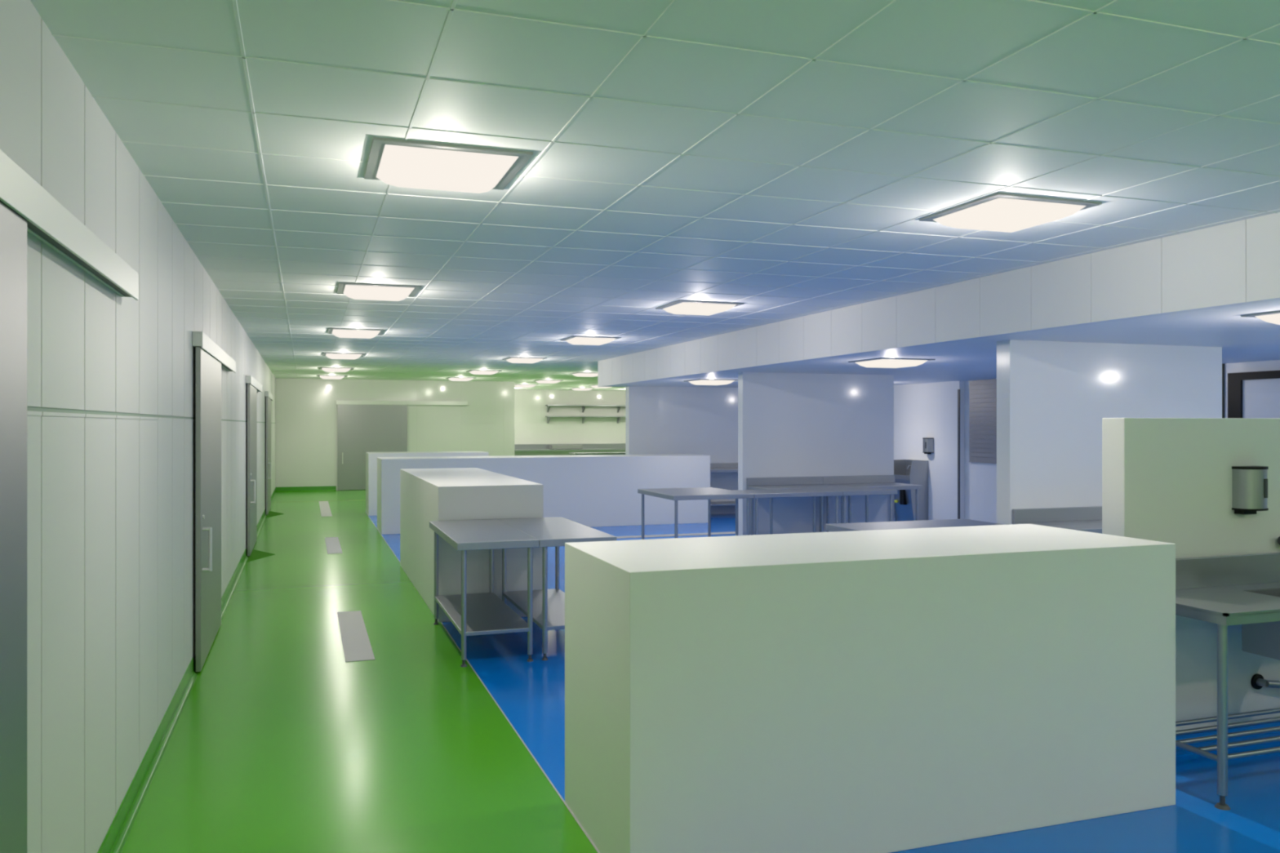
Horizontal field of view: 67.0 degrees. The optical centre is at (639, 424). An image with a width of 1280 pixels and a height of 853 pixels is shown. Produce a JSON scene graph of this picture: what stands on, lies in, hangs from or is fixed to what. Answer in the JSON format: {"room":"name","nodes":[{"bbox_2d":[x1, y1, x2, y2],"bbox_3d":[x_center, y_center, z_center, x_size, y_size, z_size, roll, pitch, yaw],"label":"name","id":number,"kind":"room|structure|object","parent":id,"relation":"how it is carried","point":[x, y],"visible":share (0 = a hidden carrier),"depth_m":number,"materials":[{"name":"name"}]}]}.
{"room":"commercial kitchen","nodes":[
{"label":"commercial kitchen","id":0,"kind":"room"},
{"bbox_2d":[0,0,275,852],"bbox_3d":[-4.168,0.211,9.680,0.063,2.867,33.011,0,0,-19],"label":"wall","id":1,"kind":"structure","parent":0,"point":[111,499],"depth_m":3.79,"materials":[{"name":"white"}]},
{"bbox_2d":[0,148,138,852],"bbox_3d":[-1.619,0.539,2.567,0.114,2.388,3.410,0,0,-19],"label":"door","id":2,"kind":"structure","parent":1,"relation":"in","point":[25,206],"depth_m":2.45,"materials":[{"name":"grey metal"}]},
{"bbox_2d":[26,406,275,423],"bbox_3d":[-4.153,-0.047,9.674,0.025,0.014,33.000,0,0,-19],"label":"trim","id":3,"kind":"structure","parent":1,"relation":"attached to","point":[28,408],"depth_m":3.73,"materials":[{"name":"grey metal"}]},
{"bbox_2d":[97,487,276,852],"bbox_3d":[-4.120,1.685,9.685,0.036,0.120,33.000,0,0,-19],"label":"baseboard","id":4,"kind":"structure","parent":1,"relation":"attached to","point":[115,838],"depth_m":4.96,"materials":[{"name":"green plastic"}]},
{"bbox_2d":[192,331,235,671],"bbox_3d":[-3.622,0.539,8.366,0.114,2.388,3.380,0,0,-19],"label":"door","id":5,"kind":"structure","parent":1,"relation":"in","point":[210,357],"depth_m":7.27,"materials":[{"name":"grey metal"}]},
{"bbox_2d":[245,375,262,555],"bbox_3d":[-5.712,0.539,14.415,0.114,2.388,3.520,0,0,-19],"label":"door","id":6,"kind":"structure","parent":1,"relation":"in","point":[253,385],"depth_m":13.19,"materials":[{"name":"grey metal"}]},
{"bbox_2d":[246,549,274,562],"bbox_3d":[-5.081,1.744,12.977,0.350,0.003,1.450,0,0,-19],"label":"trim","id":7,"kind":"structure","parent":1,"relation":"attached to","point":[255,554],"depth_m":12.91,"materials":[{"name":"green plastic"}]},
{"bbox_2d":[264,391,274,515],"bbox_3d":[-7.753,0.539,20.322,0.114,2.388,3.520,0,0,-19],"label":"door","id":8,"kind":"structure","parent":1,"relation":"in","point":[269,397],"depth_m":18.88,"materials":[{"name":"grey metal"}]},
{"bbox_2d":[265,511,284,518],"bbox_3d":[-7.143,1.744,18.930,0.340,0.003,1.750,0,0,-19],"label":"trim","id":9,"kind":"structure","parent":1,"relation":"attached to","point":[270,513],"depth_m":18.96,"materials":[{"name":"green plastic"}]},
{"bbox_2d":[275,377,514,490],"bbox_3d":[-6.607,0.262,26.363,6.427,2.967,0.150,0,0,-19],"label":"wall","id":10,"kind":"structure","parent":0,"point":[306,423],"depth_m":26.23,"materials":[{"name":"white paint"}]},
{"bbox_2d":[275,485,336,491],"bbox_3d":[-6.528,1.685,26.292,6.330,0.120,0.036,0,0,-19],"label":"baseboard","id":11,"kind":"structure","parent":10,"relation":"attached to","point":[331,487],"depth_m":25.51,"materials":[{"name":"green"}]},
{"bbox_2d":[336,400,467,490],"bbox_3d":[-6.433,0.540,26.278,3.480,2.390,0.121,0,0,-19],"label":"door","id":12,"kind":"structure","parent":10,"relation":"in","point":[363,427],"depth_m":25.95,"materials":[{"name":"grey metal"}]},
{"bbox_2d":[365,451,488,515],"bbox_3d":[-4.264,1.145,19.364,2.315,1.200,0.890,0,0,-19],"label":"wall","id":13,"kind":"structure","parent":0,"point":[371,457],"depth_m":18.73,"materials":[{"name":"white paint"}]},
{"bbox_2d":[400,467,543,622],"bbox_3d":[-1.928,1.145,10.419,0.950,1.200,3.645,0,0,-19],"label":"wall","id":14,"kind":"structure","parent":0,"point":[426,495],"depth_m":8.79,"materials":[{"name":"white paint"}]},
{"bbox_2d":[377,453,710,534],"bbox_3d":[-1.596,1.145,16.800,5.685,1.200,1.000,0,0,-19],"label":"wall","id":15,"kind":"structure","parent":0,"point":[591,491],"depth_m":16.57,"materials":[{"name":"white paint"}]},
{"bbox_2d":[514,389,625,455],"bbox_3d":[-2.711,0.262,34.030,6.500,2.967,0.100,0,0,-19],"label":"wall","id":16,"kind":"structure","parent":0,"point":[531,425],"depth_m":34.02,"materials":[{"name":"white paint"}]},
{"bbox_2d":[545,404,625,412],"bbox_3d":[-1.648,-0.575,34.169,3.400,0.260,0.328,0,0,-19],"label":"wall shelf","id":17,"kind":"object","parent":16,"relation":"attached to","point":[548,406],"visible":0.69,"depth_m":34.02,"materials":[{"name":"silver metal"}]},
{"bbox_2d":[545,416,625,423],"bbox_3d":[-1.648,-0.185,34.169,3.400,0.260,0.328,0,0,-19],"label":"wall shelf","id":18,"kind":"object","parent":16,"relation":"attached to","point":[548,417],"visible":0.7,"depth_m":33.98,"materials":[{"name":"silver metal"}]},
{"bbox_2d":[30,0,1279,391],"bbox_3d":[0.734,-1.246,14.642,12.650,0.053,39.200,0,0,-19],"label":"ceiling","id":19,"kind":"structure","parent":0,"point":[784,160],"depth_m":4.25,"materials":[{"name":"white tile"}]},
{"bbox_2d":[317,374,346,379],"bbox_3d":[-7.664,-1.185,24.067,0.690,0.075,0.690,0,0,-19],"label":"ceiling light","id":20,"kind":"object","parent":19,"relation":"attached to","point":[326,377],"visible":1,"depth_m":23.83,"materials":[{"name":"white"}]},
{"bbox_2d":[320,375,344,379],"bbox_3d":[-7.664,-1.183,24.067,0.590,0.073,0.590,0,0,-19],"label":"diffuser","id":21,"kind":"object","parent":20,"relation":"attached to","point":[326,377],"depth_m":23.84,"materials":[{"name":"white plastic"}]},
{"bbox_2d":[319,367,353,372],"bbox_3d":[-6.537,-1.185,20.806,0.690,0.075,0.690,0,0,-19],"label":"ceiling light","id":22,"kind":"object","parent":19,"relation":"attached to","point":[325,369],"visible":1,"depth_m":20.58,"materials":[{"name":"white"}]},
{"bbox_2d":[322,352,365,359],"bbox_3d":[-5.117,-1.185,16.694,0.690,0.075,0.690,0,0,-19],"label":"ceiling light","id":23,"kind":"object","parent":19,"relation":"attached to","point":[331,355],"visible":1,"depth_m":16.46,"materials":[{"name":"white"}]},
{"bbox_2d":[327,327,385,338],"bbox_3d":[-3.696,-1.185,12.583,0.690,0.075,0.690,0,0,-19],"label":"ceiling light","id":24,"kind":"object","parent":19,"relation":"attached to","point":[339,332],"visible":1,"depth_m":12.37,"materials":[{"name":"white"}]},
{"bbox_2d":[337,282,421,301],"bbox_3d":[-2.357,-1.185,8.707,0.690,0.075,0.690,0,0,-19],"label":"ceiling light","id":25,"kind":"object","parent":19,"relation":"attached to","point":[371,291],"visible":1,"depth_m":8.51,"materials":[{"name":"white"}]},
{"bbox_2d":[364,137,533,193],"bbox_3d":[-0.917,-1.185,4.539,0.690,0.075,0.690,0,0,-19],"label":"ceiling light","id":26,"kind":"object","parent":19,"relation":"attached to","point":[413,164],"visible":1,"depth_m":4.36,"materials":[{"name":"grey plastic"}]},
{"bbox_2d":[445,377,475,381],"bbox_3d":[-4.653,-1.185,25.107,0.690,0.075,0.690,0,0,-19],"label":"ceiling light","id":27,"kind":"object","parent":19,"relation":"attached to","point":[452,379],"visible":1,"depth_m":24.87,"materials":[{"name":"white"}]},
{"bbox_2d":[448,377,473,381],"bbox_3d":[-4.653,-1.183,25.107,0.590,0.073,0.590,0,0,-19],"label":"diffuser","id":28,"kind":"object","parent":27,"relation":"attached to","point":[451,379],"depth_m":24.90,"materials":[{"name":"white plastic"}]},
{"bbox_2d":[466,369,502,374],"bbox_3d":[-3.527,-1.185,21.846,0.690,0.075,0.690,0,0,-19],"label":"ceiling light","id":29,"kind":"object","parent":19,"relation":"attached to","point":[472,371],"visible":1,"depth_m":21.62,"materials":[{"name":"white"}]},
{"bbox_2d":[469,370,498,374],"bbox_3d":[-3.527,-1.183,21.846,0.590,0.073,0.590,0,0,-19],"label":"diffuser","id":30,"kind":"object","parent":29,"relation":"attached to","point":[475,372],"depth_m":21.63,"materials":[{"name":"white plastic"}]},
{"bbox_2d":[502,356,546,363],"bbox_3d":[-2.123,-1.185,17.782,0.690,0.075,0.690,0,0,-19],"label":"ceiling light","id":31,"kind":"object","parent":19,"relation":"attached to","point":[511,359],"visible":1,"depth_m":17.56,"materials":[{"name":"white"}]},
{"bbox_2d":[514,384,538,387],"bbox_3d":[-3.501,-1.185,29.366,0.690,0.075,0.690,0,0,-19],"label":"ceiling light","id":32,"kind":"object","parent":19,"relation":"attached to","point":[515,385],"visible":0.81,"depth_m":29.16,"materials":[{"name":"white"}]},
{"bbox_2d":[533,379,561,383],"bbox_3d":[-2.521,-1.185,26.531,0.690,0.075,0.690,0,0,-19],"label":"ceiling light","id":33,"kind":"object","parent":19,"relation":"attached to","point":[540,381],"visible":1,"depth_m":26.31,"materials":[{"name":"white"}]},
{"bbox_2d":[570,387,595,391],"bbox_3d":[-1.914,-1.185,32.031,0.690,0.075,0.690,0,0,-19],"label":"ceiling light","id":34,"kind":"object","parent":19,"relation":"attached to","point":[573,388],"visible":0.98,"depth_m":31.79,"materials":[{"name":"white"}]},
{"bbox_2d":[569,372,597,377],"bbox_3d":[-1.248,-1.185,22.845,0.690,0.075,0.690,0,0,-19],"label":"ceiling light","id":35,"kind":"object","parent":19,"relation":"attached to","point":[575,374],"visible":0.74,"depth_m":22.62,"materials":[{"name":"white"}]},
{"bbox_2d":[560,335,621,345],"bbox_3d":[-0.702,-1.185,13.670,0.690,0.075,0.690,0,0,-19],"label":"ceiling light","id":36,"kind":"object","parent":19,"relation":"attached to","point":[574,340],"visible":1,"depth_m":13.46,"materials":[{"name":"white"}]},
{"bbox_2d":[565,337,616,345],"bbox_3d":[-0.702,-1.183,13.670,0.590,0.073,0.590,0,0,-19],"label":"diffuser","id":37,"kind":"object","parent":36,"relation":"attached to","point":[573,340],"depth_m":13.47,"materials":[{"name":"white plastic"}]},
{"bbox_2d":[588,384,611,388],"bbox_3d":[-1.163,-1.185,29.857,0.690,0.075,0.690,0,0,-19],"label":"ceiling light","id":38,"kind":"object","parent":19,"relation":"attached to","point":[594,385],"visible":0.52,"depth_m":29.69,"materials":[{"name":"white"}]},
{"bbox_2d":[655,300,744,315],"bbox_3d":[0.604,-1.185,9.889,0.690,0.075,0.690,0,0,-19],"label":"ceiling light","id":39,"kind":"object","parent":19,"relation":"attached to","point":[680,307],"visible":1,"depth_m":9.69,"materials":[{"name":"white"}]},
{"bbox_2d":[919,192,1102,232],"bbox_3d":[2.094,-1.185,5.516,0.690,0.075,0.690,0,0,-19],"label":"ceiling light","id":40,"kind":"object","parent":19,"relation":"attached to","point":[997,211],"visible":1,"depth_m":5.34,"materials":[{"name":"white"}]},
{"bbox_2d":[625,386,737,514],"bbox_3d":[1.890,0.505,19.168,4.510,2.480,0.200,0,0,-19],"label":"wall","id":41,"kind":"structure","parent":0,"point":[695,420],"depth_m":18.73,"materials":[{"name":"white paint"}]},
{"bbox_2d":[710,462,737,468],"bbox_3d":[1.650,0.795,18.958,1.500,0.101,0.030,0,0,-19],"label":"backsplash","id":42,"kind":"structure","parent":41,"relation":"attached to","point":[713,465],"depth_m":18.93,"materials":[{"name":"silver metal"}]},
{"bbox_2d":[120,489,1279,852],"bbox_3d":[0.687,1.745,14.626,12.750,0.001,39.200,0,0,-19],"label":"floor","id":43,"kind":"structure","parent":0,"point":[279,743],"depth_m":5.33,"materials":[{"name":"green plastic"}]},
{"bbox_2d":[319,501,332,516],"bbox_3d":[-6.592,1.743,20.232,0.198,0.004,3.850,0,0,-19],"label":"drain cover","id":44,"kind":"object","parent":43,"relation":"on","point":[325,509],"visible":1,"depth_m":19.95,"materials":[{"name":"silver metal"}]},
{"bbox_2d":[324,537,342,554],"bbox_3d":[-4.456,1.743,14.040,0.195,0.004,1.990,0,0,-19],"label":"drain cover","id":45,"kind":"object","parent":43,"relation":"on","point":[332,544],"visible":1,"depth_m":13.95,"materials":[{"name":"silver metal"}]},
{"bbox_2d":[337,610,374,662],"bbox_3d":[-2.392,1.743,8.087,0.210,0.004,1.990,0,0,-19],"label":"drain cover","id":46,"kind":"object","parent":43,"relation":"on","point":[357,646],"visible":1,"depth_m":7.91,"materials":[{"name":"silver metal"}]},
{"bbox_2d":[365,512,599,852],"bbox_3d":[-2.534,1.744,10.789,0.008,0.002,18.250,0,0,-19],"label":"trim","id":47,"kind":"structure","parent":43,"relation":"on","point":[508,720],"depth_m":5.14,"materials":[{"name":"silver metal"}]},
{"bbox_2d":[429,519,538,666],"bbox_3d":[-1.297,1.295,7.804,0.598,0.900,1.670,0,0,-19],"label":"prep table","id":48,"kind":"object","parent":43,"relation":"on","point":[483,613],"visible":1,"depth_m":7.45,"materials":[{"name":"silver metal"}]},
{"bbox_2d":[497,516,616,660],"bbox_3d":[-0.730,1.295,8.000,0.598,0.900,1.670,0,0,-19],"label":"prep table","id":49,"kind":"object","parent":43,"relation":"on","point":[548,605],"visible":0.67,"depth_m":7.77,"materials":[{"name":"silver metal"}]},
{"bbox_2d":[514,443,625,451],"bbox_3d":[-2.539,1.205,33.687,5.400,1.080,0.650,0,0,-19],"label":"prep table","id":50,"kind":"object","parent":43,"relation":"on","point":[606,446],"visible":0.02,"depth_m":33.71,"materials":[{"name":"silver metal"}]},
{"bbox_2d":[549,444,582,449],"bbox_3d":[-2.570,0.768,33.624,1.100,0.150,0.400,0,0,-19],"label":"appliance","id":51,"kind":"object","parent":50,"relation":"on","point":[551,446],"visible":0.94,"depth_m":33.44,"materials":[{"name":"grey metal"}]},
{"bbox_2d":[568,452,625,455],"bbox_3d":[-0.829,1.295,29.655,2.600,0.900,0.700,0,0,-19],"label":"prep table","id":52,"kind":"object","parent":43,"relation":"on","point":[570,453],"visible":0.16,"depth_m":29.29,"materials":[{"name":"silver metal"}]},
{"bbox_2d":[616,531,735,538],"bbox_3d":[0.632,1.743,15.321,2.800,0.004,0.250,0,0,-19],"label":"drain cover","id":53,"kind":"object","parent":43,"relation":"on","point":[733,532],"visible":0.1,"depth_m":15.29,"materials":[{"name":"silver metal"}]},
{"bbox_2d":[637,487,754,539],"bbox_3d":[0.685,1.295,12.319,1.060,0.900,1.320,0,0,-19],"label":"prep table","id":54,"kind":"object","parent":43,"relation":"on","point":[695,493],"visible":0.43,"depth_m":11.94,"materials":[{"name":"silver metal"}]},
{"bbox_2d":[710,462,737,506],"bbox_3d":[1.751,1.245,18.665,1.500,1.000,0.650,0,0,-19],"label":"prep table","id":55,"kind":"object","parent":43,"relation":"on","point":[714,467],"visible":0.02,"depth_m":18.67,"materials":[{"name":"silver metal"}]},
{"bbox_2d":[734,488,843,535],"bbox_3d":[1.880,1.295,12.398,1.240,0.900,0.690,0,0,-19],"label":"prep table","id":56,"kind":"object","parent":43,"relation":"on","point":[803,492],"visible":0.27,"depth_m":12.23,"materials":[{"name":"silver metal"}]},
{"bbox_2d":[746,476,846,535],"bbox_3d":[2.158,1.240,13.293,1.190,1.010,0.700,0,0,-19],"label":"prep table","id":57,"kind":"object","parent":43,"relation":"on","point":[789,482],"visible":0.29,"depth_m":13.43,"materials":[{"name":"silver metal"}]},
{"bbox_2d":[818,487,897,532],"bbox_3d":[2.848,1.295,12.733,0.800,0.900,0.690,0,0,-19],"label":"prep table","id":58,"kind":"object","parent":43,"relation":"on","point":[866,491],"visible":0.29,"depth_m":12.55,"materials":[{"name":"silver metal"}]},
{"bbox_2d":[823,475,922,532],"bbox_3d":[3.284,1.240,13.682,1.190,1.010,0.700,0,0,-19],"label":"prep table","id":59,"kind":"object","parent":43,"relation":"on","point":[884,482],"visible":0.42,"depth_m":13.78,"materials":[{"name":"silver metal"}]},
{"bbox_2d":[893,459,928,521],"bbox_3d":[4.771,1.185,17.148,0.378,1.120,0.600,0,0,-19],"label":"sink","id":60,"kind":"object","parent":43,"relation":"on","point":[914,472],"visible":0.73,"depth_m":16.92,"materials":[{"name":"silver metal"}]},
{"bbox_2d":[825,519,1004,531],"bbox_3d":[2.434,1.295,7.961,1.420,0.900,1.100,0,0,-19],"label":"prep table","id":61,"kind":"object","parent":43,"relation":"on","point":[946,522],"visible":0.09,"depth_m":8.21,"materials":[{"name":"silver metal"}]},
{"bbox_2d":[1012,506,1102,533],"bbox_3d":[4.391,1.235,8.420,2.300,1.020,0.600,0,0,-19],"label":"prep table","id":62,"kind":"object","parent":43,"relation":"on","point":[1089,519],"visible":0.07,"depth_m":8.40,"materials":[{"name":"silver metal"}]},
{"bbox_2d":[1175,552,1279,810],"bbox_3d":[3.256,1.222,4.886,1.555,1.045,0.640,0,0,-19],"label":"table","id":63,"kind":"object","parent":43,"relation":"on","point":[1244,589],"visible":0.59,"depth_m":4.81,"materials":[{"name":"silver metal"}]},
{"bbox_2d":[1175,582,1279,626],"bbox_3d":[3.256,0.878,4.886,1.555,0.043,0.640,0,0,-19],"label":"countertop","id":64,"kind":"structure","parent":63,"relation":"on","point":[1232,598],"depth_m":4.66,"materials":[{"name":"silver metal"}]},
{"bbox_2d":[737,372,893,535],"bbox_3d":[2.554,0.505,13.890,2.440,2.480,0.150,0,0,-19],"label":"wall","id":65,"kind":"structure","parent":0,"point":[790,424],"depth_m":13.77,"materials":[{"name":"white paint"}]},
{"bbox_2d":[746,476,823,485],"bbox_3d":[2.048,0.790,13.610,1.190,0.111,0.030,0,0,-19],"label":"backsplash","id":66,"kind":"structure","parent":65,"relation":"attached to","point":[789,480],"depth_m":13.59,"materials":[{"name":"silver metal"}]},
{"bbox_2d":[823,475,894,484],"bbox_3d":[3.175,0.790,13.999,1.190,0.111,0.030,0,0,-19],"label":"backsplash","id":67,"kind":"structure","parent":65,"relation":"attached to","point":[873,478],"depth_m":13.98,"materials":[{"name":"silver metal"}]},
{"bbox_2d":[564,524,1175,852],"bbox_3d":[1.056,1.145,4.458,2.643,1.200,0.953,0,0,-19],"label":"wall","id":68,"kind":"structure","parent":0,"point":[894,690],"depth_m":3.98,"materials":[{"name":"white paint"}]},
{"bbox_2d":[893,381,964,519],"bbox_3d":[4.384,0.262,19.236,0.250,2.967,6.500,0,0,-19],"label":"wall","id":69,"kind":"structure","parent":0,"point":[926,410],"depth_m":16.75,"materials":[{"name":"white paint"}]},
{"bbox_2d":[893,459,919,479],"bbox_3d":[4.776,0.795,17.149,0.368,0.340,0.570,0,0,-19],"label":"backsplash","id":70,"kind":"structure","parent":69,"relation":"attached to","point":[908,462],"depth_m":17.25,"materials":[{"name":"silver metal"}]},
{"bbox_2d":[922,437,933,453],"bbox_3d":[5.007,0.365,16.859,0.124,0.280,0.206,0,0,-19],"label":"soap dispenser","id":71,"kind":"object","parent":69,"relation":"attached to","point":[928,442],"visible":1,"depth_m":16.78,"materials":[{"name":"silver metal"}]},
{"bbox_2d":[957,389,959,519],"bbox_3d":[5.320,0.575,16.131,0.012,2.340,0.050,0,0,-19],"label":"trim","id":72,"kind":"structure","parent":69,"relation":"attached to","point":[958,390],"depth_m":16.12,"materials":[{"name":"grey metal"}]},
{"bbox_2d":[597,212,1279,386],"bbox_3d":[3.129,-0.976,7.297,0.120,0.492,23.750,0,0,-19],"label":"bulkhead","id":73,"kind":"structure","parent":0,"point":[1237,263],"depth_m":7.54,"materials":[{"name":"white paint"}]},
{"bbox_2d":[608,300,1279,387],"bbox_3d":[5.634,-0.750,8.162,5.220,0.030,23.750,0,0,-19],"label":"ceiling","id":74,"kind":"structure","parent":0,"point":[1241,339],"depth_m":8.87,"materials":[{"name":"white"}]},
{"bbox_2d":[684,378,737,385],"bbox_3d":[1.168,-0.698,15.850,0.690,0.075,0.690,0,0,-19],"label":"ceiling light","id":75,"kind":"object","parent":74,"relation":"attached to","point":[699,381],"visible":0.98,"depth_m":15.63,"materials":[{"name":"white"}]},
{"bbox_2d":[848,357,935,368],"bbox_3d":[2.850,-0.698,10.983,0.690,0.075,0.690,0,0,-19],"label":"ceiling light","id":76,"kind":"object","parent":74,"relation":"attached to","point":[881,362],"visible":1,"depth_m":10.78,"materials":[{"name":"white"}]},
{"bbox_2d":[1240,310,1279,324],"bbox_3d":[4.454,-0.698,6.247,0.690,0.075,0.690,0,0,-19],"label":"ceiling light","id":77,"kind":"object","parent":74,"relation":"attached to","point":[1273,317],"visible":1,"depth_m":6.35,"materials":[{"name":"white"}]},
{"bbox_2d":[1254,313,1279,324],"bbox_3d":[4.454,-0.697,6.247,0.590,0.073,0.590,0,0,-19],"label":"diffuser","id":78,"kind":"object","parent":77,"relation":"attached to","point":[1274,318],"depth_m":6.35,"materials":[{"name":"white plastic"}]},
{"bbox_2d":[996,339,1222,524],"bbox_3d":[4.311,0.505,8.805,2.440,2.480,0.170,0,0,-19],"label":"wall","id":79,"kind":"structure","parent":0,"point":[1053,397],"depth_m":8.55,"materials":[{"name":"white paint"}]},
{"bbox_2d":[1012,506,1102,523],"bbox_3d":[4.298,0.785,8.690,2.300,0.121,0.030,0,0,-19],"label":"backsplash","id":80,"kind":"structure","parent":79,"relation":"attached to","point":[1091,513],"depth_m":8.45,"materials":[{"name":"silver metal"}]},
{"bbox_2d":[964,360,1279,523],"bbox_3d":[8.676,0.262,6.965,0.150,2.967,19.500,0,0,-19],"label":"wall","id":81,"kind":"structure","parent":0,"point":[980,478],"depth_m":15.73,"materials":[{"name":"white paint"}]},
{"bbox_2d":[968,379,996,463],"bbox_3d":[5.771,-0.056,15.091,0.034,1.341,1.920,0,0,-19],"label":"roller shutter","id":82,"kind":"object","parent":81,"relation":"attached to","point":[982,424],"visible":0.3,"depth_m":15.66,"materials":[{"name":"grey metal"}]},
{"bbox_2d":[1222,363,1224,417],"bbox_3d":[6.970,0.505,11.628,0.030,2.480,0.110,0,0,-19],"label":"trim","id":83,"kind":"structure","parent":81,"relation":"attached to","point":[1223,364],"depth_m":11.57,"materials":[{"name":"grey metal"}]},
{"bbox_2d":[1227,370,1279,418],"bbox_3d":[7.222,0.565,10.800,0.095,2.360,1.440,0,0,-19],"label":"door","id":84,"kind":"structure","parent":81,"relation":"in","point":[1254,394],"depth_m":11.18,"materials":[{"name":"black metal"}]},
{"bbox_2d":[1102,417,1279,730],"bbox_3d":[3.711,0.854,5.509,2.587,1.782,0.150,0,0,-19],"label":"wall","id":85,"kind":"structure","parent":0,"point":[1167,480],"depth_m":5.18,"materials":[{"name":"white paint"}]},
{"bbox_2d":[1175,721,1279,756],"bbox_3d":[3.741,1.685,5.421,2.587,0.120,0.036,0,0,-19],"label":"baseboard","id":86,"kind":"structure","parent":85,"relation":"attached to","point":[1180,752],"depth_m":5.25,"materials":[{"name":"blue plastic"}]},
{"bbox_2d":[1175,552,1279,589],"bbox_3d":[3.156,0.779,5.174,1.555,0.159,0.030,0,0,-19],"label":"backsplash","id":87,"kind":"structure","parent":85,"relation":"attached to","point":[1258,568],"depth_m":5.15,"materials":[{"name":"silver metal"}]},
{"bbox_2d":[1231,466,1268,514],"bbox_3d":[3.322,0.354,5.237,0.181,0.258,0.109,0,0,-19],"label":"soap dispenser","id":88,"kind":"object","parent":85,"relation":"attached to","point":[1249,483],"visible":1,"depth_m":5.20,"materials":[{"name":"silver metal"}]},
{"bbox_2d":[1234,510,1256,514],"bbox_3d":[3.289,0.471,5.253,0.094,0.024,0.057,0,0,-19],"label":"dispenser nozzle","id":89,"kind":"object","parent":88,"relation":"attached to","point":[1237,512],"depth_m":5.23,"materials":[{"name":"black plastic"}]},
{"bbox_2d":[1250,673,1279,689],"bbox_3d":[3.561,1.416,5.310,0.419,0.097,0.078,0,0,-9],"label":"drain pipe","id":90,"kind":"object","parent":85,"relation":"attached to","point":[1257,682],"visible":1,"depth_m":5.28,"materials":[{"name":"silver plastic"}]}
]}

